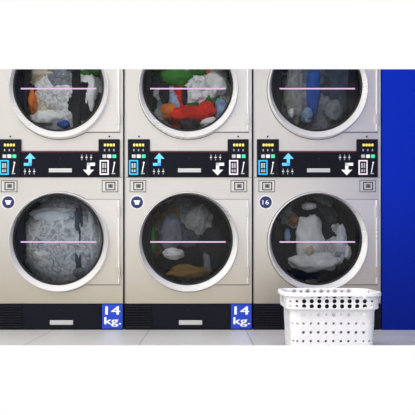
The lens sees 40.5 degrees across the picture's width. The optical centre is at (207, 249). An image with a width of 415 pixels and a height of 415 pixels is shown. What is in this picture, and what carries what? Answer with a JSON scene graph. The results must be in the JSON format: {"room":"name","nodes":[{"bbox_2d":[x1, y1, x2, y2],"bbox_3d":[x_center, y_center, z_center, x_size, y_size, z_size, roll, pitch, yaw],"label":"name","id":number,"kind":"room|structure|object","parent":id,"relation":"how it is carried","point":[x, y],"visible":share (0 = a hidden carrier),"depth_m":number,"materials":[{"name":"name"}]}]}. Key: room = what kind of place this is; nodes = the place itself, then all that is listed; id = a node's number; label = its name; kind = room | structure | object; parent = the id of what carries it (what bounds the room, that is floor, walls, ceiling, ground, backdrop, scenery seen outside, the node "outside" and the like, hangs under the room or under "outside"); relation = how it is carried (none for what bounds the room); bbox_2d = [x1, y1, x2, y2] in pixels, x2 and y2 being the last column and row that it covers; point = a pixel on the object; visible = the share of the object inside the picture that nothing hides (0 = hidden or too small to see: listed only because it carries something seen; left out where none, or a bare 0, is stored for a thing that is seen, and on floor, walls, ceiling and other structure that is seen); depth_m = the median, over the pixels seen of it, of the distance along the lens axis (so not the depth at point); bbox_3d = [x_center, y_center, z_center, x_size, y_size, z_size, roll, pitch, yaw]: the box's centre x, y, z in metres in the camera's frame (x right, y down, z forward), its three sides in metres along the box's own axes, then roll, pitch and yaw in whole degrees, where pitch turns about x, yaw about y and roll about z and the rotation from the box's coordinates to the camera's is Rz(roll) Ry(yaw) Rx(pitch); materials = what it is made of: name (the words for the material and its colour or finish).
{"room":"laundromat","nodes":[
{"label":"laundromat","id":0,"kind":"room"},
{"bbox_2d":[0,328,414,344],"bbox_3d":[0.000,0.550,1.400,5.200,0.100,6.200,0,0,0],"label":"floor","id":1,"kind":"structure","parent":0,"point":[7,337],"depth_m":3.23,"materials":[{"name":"tile"}]},
{"bbox_2d":[0,69,124,329],"bbox_3d":[-0.919,-0.490,3.940,0.790,1.980,0.960,0,0,0],"label":"dryer","id":2,"kind":"object","parent":1,"relation":"on","point":[62,131],"visible":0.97,"depth_m":3.50,"materials":[{"name":"metal"}]},
{"bbox_2d":[125,69,251,329],"bbox_3d":[-0.119,-0.490,3.940,0.790,1.980,0.960,0,0,0],"label":"dryer","id":3,"kind":"object","parent":1,"relation":"on","point":[188,132],"visible":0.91,"depth_m":3.50,"materials":[{"name":"metal"}]},
{"bbox_2d":[252,69,380,329],"bbox_3d":[0.681,-0.490,3.940,0.790,1.980,0.960,0,0,0],"label":"dryer","id":4,"kind":"object","parent":1,"relation":"on","point":[316,133],"visible":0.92,"depth_m":3.50,"materials":[{"name":"metal"}]},
{"bbox_2d":[278,288,380,344],"bbox_3d":[0.584,0.351,2.740,0.472,0.304,0.324,0,0,0],"label":"laundry basket","id":5,"kind":"object","parent":1,"relation":"on","point":[311,318],"visible":0.88,"depth_m":2.61,"materials":[{"name":"white plastic"}]},
{"bbox_2d":[381,69,414,329],"bbox_3d":[1.841,-0.900,3.994,1.518,2.800,1.012,0,0,0],"label":"wall","id":6,"kind":"structure","parent":0,"point":[397,85],"depth_m":3.49,"materials":[{"name":"blue paint"}]}
]}

